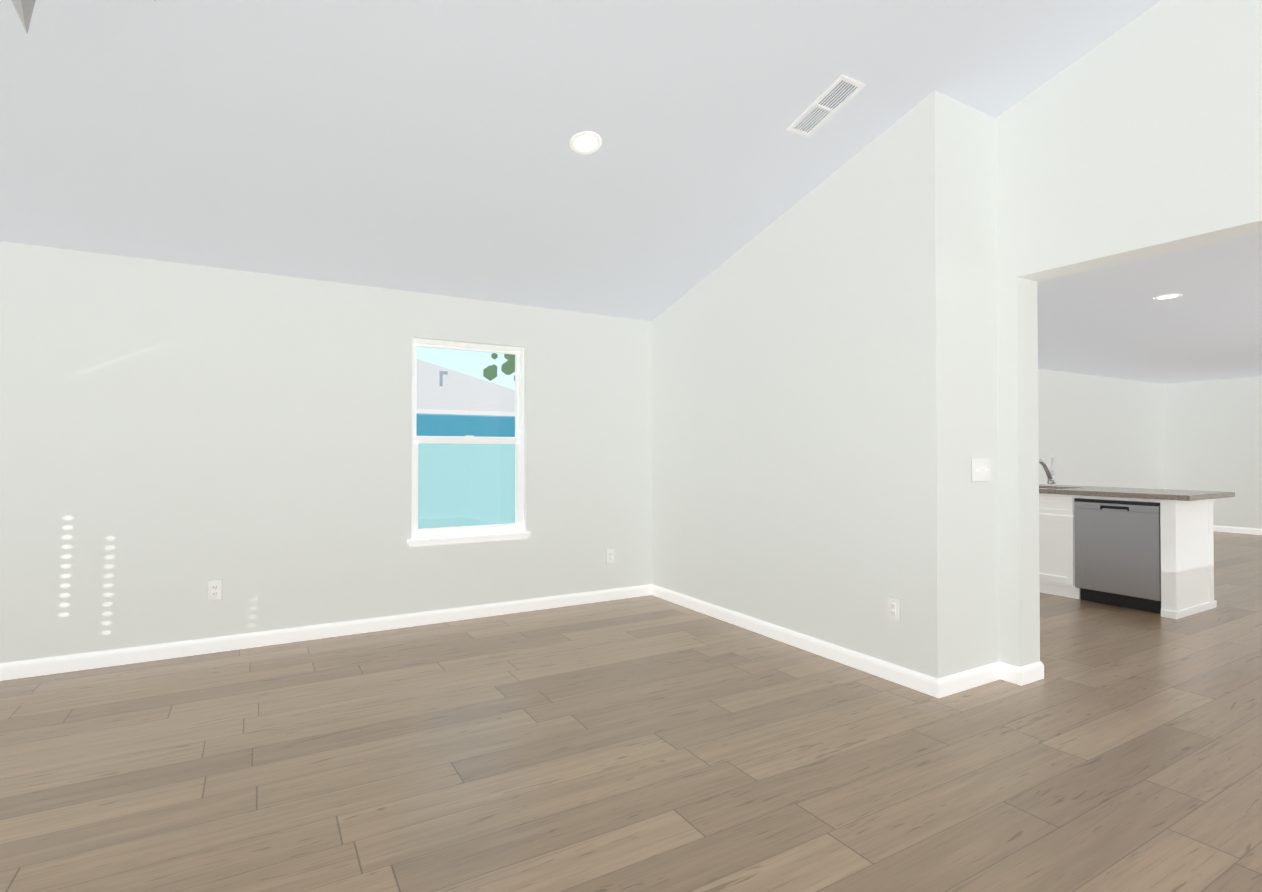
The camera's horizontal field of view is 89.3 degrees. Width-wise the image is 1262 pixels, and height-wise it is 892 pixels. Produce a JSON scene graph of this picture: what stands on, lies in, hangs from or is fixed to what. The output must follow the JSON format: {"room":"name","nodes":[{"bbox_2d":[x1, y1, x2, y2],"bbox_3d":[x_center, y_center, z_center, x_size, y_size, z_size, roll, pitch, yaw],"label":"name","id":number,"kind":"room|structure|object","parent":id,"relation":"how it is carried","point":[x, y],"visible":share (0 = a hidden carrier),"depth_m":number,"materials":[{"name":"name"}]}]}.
{"room":"empty living room","nodes":[
{"label":"empty living room","id":0,"kind":"room"},
{"bbox_2d":[0,0,1160,320],"bbox_3d":[-0.108,-2.187,1.218,6.150,2.042,7.480,0,-1,-30],"label":"ceiling","id":1,"kind":"structure","parent":0,"point":[420,146],"depth_m":3.16,"materials":[{"name":"white paint"}]},
{"bbox_2d":[11,0,35,33],"bbox_3d":[-1.560,-1.636,1.577,1.568,0.480,1.798,0,-1,-30],"label":"ceiling fan","id":2,"kind":"object","parent":1,"relation":"hanging from","point":[24,9],"visible":1,"depth_m":2.14,"materials":[{"name":"white"}]},
{"bbox_2d":[570,131,601,153],"bbox_3d":[-0.239,-1.600,3.380,0.170,0.007,0.170,0,-15,-30],"label":"recessed light","id":3,"kind":"object","parent":1,"relation":"in","point":[586,142],"visible":1,"depth_m":3.38,"materials":[{"name":"white paint"}]},
{"bbox_2d":[786,75,865,137],"bbox_3d":[1.012,-1.778,3.351,0.165,0.023,0.400,0,-15,-30],"label":"ceiling vent","id":4,"kind":"object","parent":1,"relation":"in","point":[829,90],"visible":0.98,"depth_m":3.33,"materials":[{"name":"white metal"}]},
{"bbox_2d":[0,241,1164,663],"bbox_3d":[2.167,-1.016,6.979,16.300,4.700,0.200,0,-1,-30],"label":"wall","id":5,"kind":"structure","parent":0,"point":[174,437],"depth_m":4.22,"materials":[{"name":"white paint"}]},
{"bbox_2d":[208,579,222,600],"bbox_3d":[-2.627,0.911,4.038,0.078,0.128,0.009,0,-1,-30],"label":"electrical outlet","id":6,"kind":"object","parent":5,"relation":"attached to","point":[214,589],"visible":1,"depth_m":4.04,"materials":[{"name":"white plastic"}]},
{"bbox_2d":[407,338,530,546],"bbox_3d":[-1.242,-0.029,4.922,0.940,1.530,0.147,0,-1,-30],"label":"window unit","id":7,"kind":"structure","parent":5,"relation":"in","point":[498,532],"depth_m":4.94,"materials":[{"name":"white plastic"}]},
{"bbox_2d":[606,548,613,563],"bbox_3d":[-0.175,0.942,5.469,0.078,0.128,0.009,0,-1,-30],"label":"electrical outlet","id":8,"kind":"object","parent":5,"relation":"attached to","point":[609,555],"visible":1,"depth_m":5.46,"materials":[{"name":"white plastic"}]},
{"bbox_2d":[0,525,1261,697],"bbox_3d":[4.102,1.251,3.637,15.900,0.092,7.480,0,-1,-30],"label":"baseboard","id":9,"kind":"structure","parent":5,"relation":"attached to","point":[959,682],"depth_m":4.06,"materials":[{"name":"white paint"}]},
{"bbox_2d":[0,531,1261,891],"bbox_3d":[4.102,1.347,3.636,16.300,0.100,7.880,0,-1,-30],"label":"floor","id":10,"kind":"structure","parent":0,"point":[650,743],"depth_m":2.59,"materials":[{"name":"brown wood"}]},
{"bbox_2d":[1039,493,1062,595],"bbox_3d":[3.921,0.872,5.834,0.643,0.900,0.514,0,-1,-30],"label":"base cabinet","id":11,"kind":"object","parent":10,"relation":"on","point":[1050,504],"depth_m":5.62,"materials":[{"name":"white wood"}]},
{"bbox_2d":[1063,497,1198,616],"bbox_3d":[4.188,0.867,5.378,0.643,0.900,0.664,0,-1,-30],"label":"base cabinet","id":12,"kind":"object","parent":10,"relation":"on","point":[1149,550],"depth_m":5.09,"materials":[{"name":"white"}]},
{"bbox_2d":[1039,485,1234,500],"bbox_3d":[3.828,0.420,6.184,0.876,0.068,2.800,0,-1,-30],"label":"countertop","id":13,"kind":"structure","parent":12,"relation":"on","point":[1067,490],"depth_m":5.25,"materials":[{"name":"grey stone"}]},
{"bbox_2d":[1039,457,1055,484],"bbox_3d":[3.963,0.244,6.137,0.365,0.282,0.088,0,-1,-30],"label":"faucet","id":14,"kind":"object","parent":13,"relation":"on","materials":[{"name":"grey metal"}]},
{"bbox_2d":[652,90,998,678],"bbox_3d":[1.208,-1.041,4.703,0.750,4.700,2.765,0,-1,-30],"label":"wall","id":15,"kind":"structure","parent":0,"point":[824,392],"depth_m":3.76,"materials":[{"name":"white paint"}]},
{"bbox_2d":[887,596,899,622],"bbox_3d":[1.446,0.900,3.521,0.009,0.128,0.078,0,-1,-30],"label":"outlet","id":16,"kind":"object","parent":15,"relation":"attached to","point":[893,606],"visible":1,"depth_m":3.52,"materials":[{"name":"white plastic"}]},
{"bbox_2d":[971,458,989,481],"bbox_3d":[1.919,0.130,3.491,0.168,0.128,0.022,0,-1,-30],"label":"switch plate","id":17,"kind":"object","parent":15,"relation":"attached to","point":[980,469],"visible":1,"depth_m":3.49,"materials":[{"name":"white plastic"}]},
{"bbox_2d":[995,0,1261,666],"bbox_3d":[3.331,-1.076,1.612,0.200,4.700,4.715,0,-1,-30],"label":"wall","id":18,"kind":"structure","parent":0,"point":[1139,137],"depth_m":3.13,"materials":[{"name":"white paint"}]},
{"bbox_2d":[1037,233,1261,383],"bbox_3d":[6.845,-1.180,5.265,9.550,0.120,7.480,0,-1,-30],"label":"ceiling","id":19,"kind":"structure","parent":0,"point":[1118,321],"depth_m":5.55,"materials":[{"name":"white paint"}]},
{"bbox_2d":[1153,294,1182,299],"bbox_3d":[4.039,-1.121,4.810,0.170,0.007,0.170,0,-1,-30],"label":"recessed light","id":20,"kind":"object","parent":19,"relation":"in","point":[1167,296],"visible":1,"depth_m":4.80,"materials":[{"name":"white paint"}]},
{"bbox_2d":[1164,377,1261,528],"bbox_3d":[11.055,-1.007,7.720,0.200,4.700,7.480,0,-1,-30],"label":"wall","id":21,"kind":"structure","parent":0,"point":[1212,435],"depth_m":10.26,"materials":[{"name":"white paint"}]},
{"label":"outside","id":22,"kind":"structure","parent":0,"visible":0},
{"bbox_3d":[-8.227,1.798,24.063,70.000,0.100,39.800,0,-1,-30],"label":"ground","id":23,"kind":"structure","parent":22,"visible":0},
{"bbox_2d":[416,359,514,528],"bbox_3d":[-10.729,-0.460,11.859,18.150,4.140,8.400,0,-1,-30],"label":"house","id":24,"kind":"structure","parent":23,"relation":"on","point":[465,415],"depth_m":11.97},
{"bbox_2d":[483,353,514,380],"bbox_3d":[-4.007,-1.148,22.996,2.147,5.767,2.772,0,-1,-30],"label":"tree","id":25,"kind":"object","parent":23,"relation":"on","point":[491,371],"depth_m":23.14,"materials":[{"name":"green plant"}]}
]}

